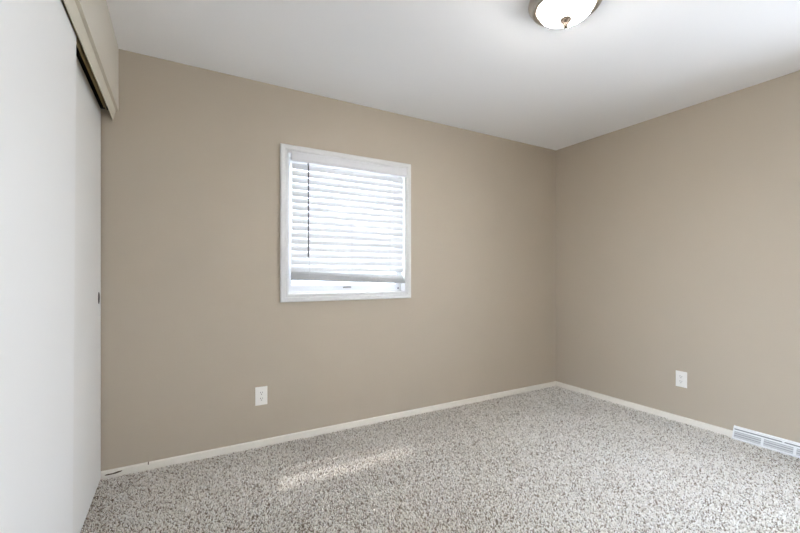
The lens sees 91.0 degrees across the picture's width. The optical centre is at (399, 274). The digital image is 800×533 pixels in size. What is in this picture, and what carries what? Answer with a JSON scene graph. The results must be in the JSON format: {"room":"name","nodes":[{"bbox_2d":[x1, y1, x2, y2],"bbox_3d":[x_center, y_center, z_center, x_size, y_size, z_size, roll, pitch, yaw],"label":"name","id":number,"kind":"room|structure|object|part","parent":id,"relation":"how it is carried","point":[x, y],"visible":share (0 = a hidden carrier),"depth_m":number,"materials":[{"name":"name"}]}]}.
{"room":"empty bedroom","nodes":[
{"label":"empty bedroom","id":0,"kind":"room"},
{"bbox_2d":[80,0,118,109],"bbox_3d":[-0.741,-0.075,0.586,0.130,2.640,3.751,0,0,-30],"label":"wall","id":1,"kind":"structure","parent":0,"point":[96,12],"depth_m":1.83,"materials":[{"name":"beige paint"}]},
{"bbox_2d":[0,0,75,532],"bbox_3d":[-0.921,0.122,0.923,0.028,2.026,1.234,0,0,-30],"label":"door","id":2,"kind":"structure","parent":1,"relation":"in","point":[38,37],"depth_m":1.06,"materials":[{"name":"white paint"}]},
{"bbox_2d":[61,0,107,109],"bbox_3d":[-1.150,-0.986,1.278,0.092,0.118,2.139,0,0,-30],"label":"trim","id":3,"kind":"structure","parent":1,"relation":"attached to","point":[80,54],"depth_m":1.89,"materials":[{"name":"black"}]},
{"bbox_2d":[73,56,100,532],"bbox_3d":[-1.384,0.103,1.663,0.028,2.068,1.219,0,0,-30],"label":"door","id":4,"kind":"structure","parent":1,"relation":"in","point":[87,298],"depth_m":1.87,"materials":[{"name":"white paint"}]},
{"bbox_2d":[63,0,118,119],"bbox_3d":[-1.094,-0.913,1.305,0.032,0.060,2.150,0,0,-30],"label":"trim","id":5,"kind":"structure","parent":1,"relation":"attached to","point":[74,8],"depth_m":1.60,"materials":[{"name":"beige paint"}]},
{"bbox_2d":[101,49,555,470],"bbox_3d":[-0.330,-0.075,3.057,4.686,2.640,0.140,0,0,-30],"label":"wall","id":6,"kind":"structure","parent":0,"point":[194,319],"depth_m":2.66,"materials":[{"name":"beige paint"}]},
{"bbox_2d":[255,386,266,405],"bbox_3d":[-0.928,0.810,2.632,0.078,0.122,0.008,0,0,-30],"label":"electrical outlet","id":7,"kind":"object","parent":6,"relation":"attached to","point":[260,392],"visible":1,"depth_m":2.63,"materials":[{"name":"white plastic"}]},
{"bbox_2d":[100,381,555,479],"bbox_3d":[-0.029,1.128,3.140,3.801,0.050,0.013,0,0,-30],"label":"baseboard","id":8,"kind":"structure","parent":6,"relation":"attached to","point":[161,463],"depth_m":2.74,"materials":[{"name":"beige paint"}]},
{"bbox_2d":[280,143,410,301],"bbox_3d":[-0.401,-0.356,3.005,1.040,1.087,0.161,0,0,-30],"label":"window","id":9,"kind":"structure","parent":6,"relation":"in","point":[289,292],"depth_m":2.88,"materials":[{"name":"white paint"}]},
{"bbox_3d":[-0.426,-0.555,3.050,0.918,0.576,0.028,0,0,-30],"label":"sash","id":10,"kind":"part","parent":9,"relation":"part of","materials":[{"name":"white plastic"}]},
{"bbox_3d":[-0.409,-0.092,3.019,0.918,0.425,0.024,0,0,-30],"label":"sash","id":11,"kind":"part","parent":9,"relation":"part of","materials":[{"name":"white plastic"}]},
{"bbox_2d":[290,150,406,282],"bbox_3d":[-0.355,-0.396,2.943,0.914,0.929,0.069,0,0,-30],"label":"window blind","id":12,"kind":"object","parent":9,"relation":"attached to","point":[387,256],"visible":1,"depth_m":2.92,"materials":[{"name":"white plastic"}]},
{"bbox_3d":[-0.645,-0.385,2.788,0.002,0.820,0.031,0,0,-30],"label":"ladder cord","id":13,"kind":"part","parent":12,"relation":"part of","materials":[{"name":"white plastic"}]},
{"bbox_3d":[-0.361,0.033,2.950,0.911,0.070,0.037,0,0,-30],"label":"rail","id":14,"kind":"part","parent":12,"relation":"part of","materials":[{"name":"grey plastic"}]},
{"bbox_2d":[83,389,799,532],"bbox_3d":[0.631,1.209,1.365,4.686,0.112,4.031,0,0,-30],"label":"floor","id":15,"kind":"structure","parent":0,"point":[413,487],"depth_m":2.04,"materials":[{"name":"grey carpet"}]},
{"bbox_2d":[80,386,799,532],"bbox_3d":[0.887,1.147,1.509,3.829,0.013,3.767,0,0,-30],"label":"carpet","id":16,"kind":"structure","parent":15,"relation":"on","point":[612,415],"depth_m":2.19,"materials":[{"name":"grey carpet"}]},
{"bbox_2d":[106,0,799,149],"bbox_3d":[0.631,-1.355,1.365,4.686,0.120,4.031,0,0,-30],"label":"ceiling","id":17,"kind":"structure","parent":0,"point":[481,66],"depth_m":2.27,"materials":[{"name":"white paint"}]},
{"bbox_2d":[528,0,601,27],"bbox_3d":[0.777,-1.226,1.843,0.334,0.138,0.334,0,0,-30],"label":"ceiling light","id":18,"kind":"object","parent":17,"relation":"attached to","point":[546,13],"visible":1,"depth_m":1.82,"materials":[{"name":"white glass"}]},
{"bbox_2d":[556,70,799,442],"bbox_3d":[2.607,-0.075,2.488,0.140,2.640,3.751,0,0,-30],"label":"wall","id":19,"kind":"structure","parent":0,"point":[678,232],"depth_m":3.01,"materials":[{"name":"beige paint"}]},
{"bbox_2d":[556,381,732,436],"bbox_3d":[2.544,1.128,2.445,0.012,0.050,3.739,0,0,-30],"label":"baseboard","id":20,"kind":"structure","parent":19,"relation":"attached to","point":[720,430],"depth_m":3.25,"materials":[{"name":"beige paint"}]},
{"bbox_2d":[676,370,686,387],"bbox_3d":[2.194,0.813,3.065,0.008,0.122,0.078,0,0,-30],"label":"electrical outlet","id":21,"kind":"object","parent":19,"relation":"attached to","point":[681,377],"visible":1,"depth_m":3.06,"materials":[{"name":"white plastic"}]},
{"bbox_2d":[732,425,799,457],"bbox_3d":[2.465,1.103,2.549,0.047,0.085,0.496,0,0,-30],"label":"air vent","id":22,"kind":"object","parent":19,"relation":"in","point":[788,447],"visible":1,"depth_m":2.60,"materials":[{"name":"white metal"}]},
{"bbox_3d":[2.379,1.115,2.692,0.018,0.039,0.144,0,0,-30],"label":"louvre panel","id":23,"kind":"part","parent":22,"relation":"part of","materials":[{"name":"grey metal"}]},
{"bbox_3d":[2.458,1.115,2.554,0.018,0.039,0.144,0,0,-30],"label":"louvre panel","id":24,"kind":"part","parent":22,"relation":"part of","materials":[{"name":"grey metal"}]},
{"label":"outside","id":25,"kind":"structure","parent":0,"visible":0},
{"bbox_2d":[292,282,393,291],"bbox_3d":[-7.410,1.705,13.042,120.000,0.120,150.000,0,0,-30],"label":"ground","id":26,"kind":"structure","parent":25,"point":[293,283],"depth_m":76.21,"materials":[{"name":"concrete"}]}
]}

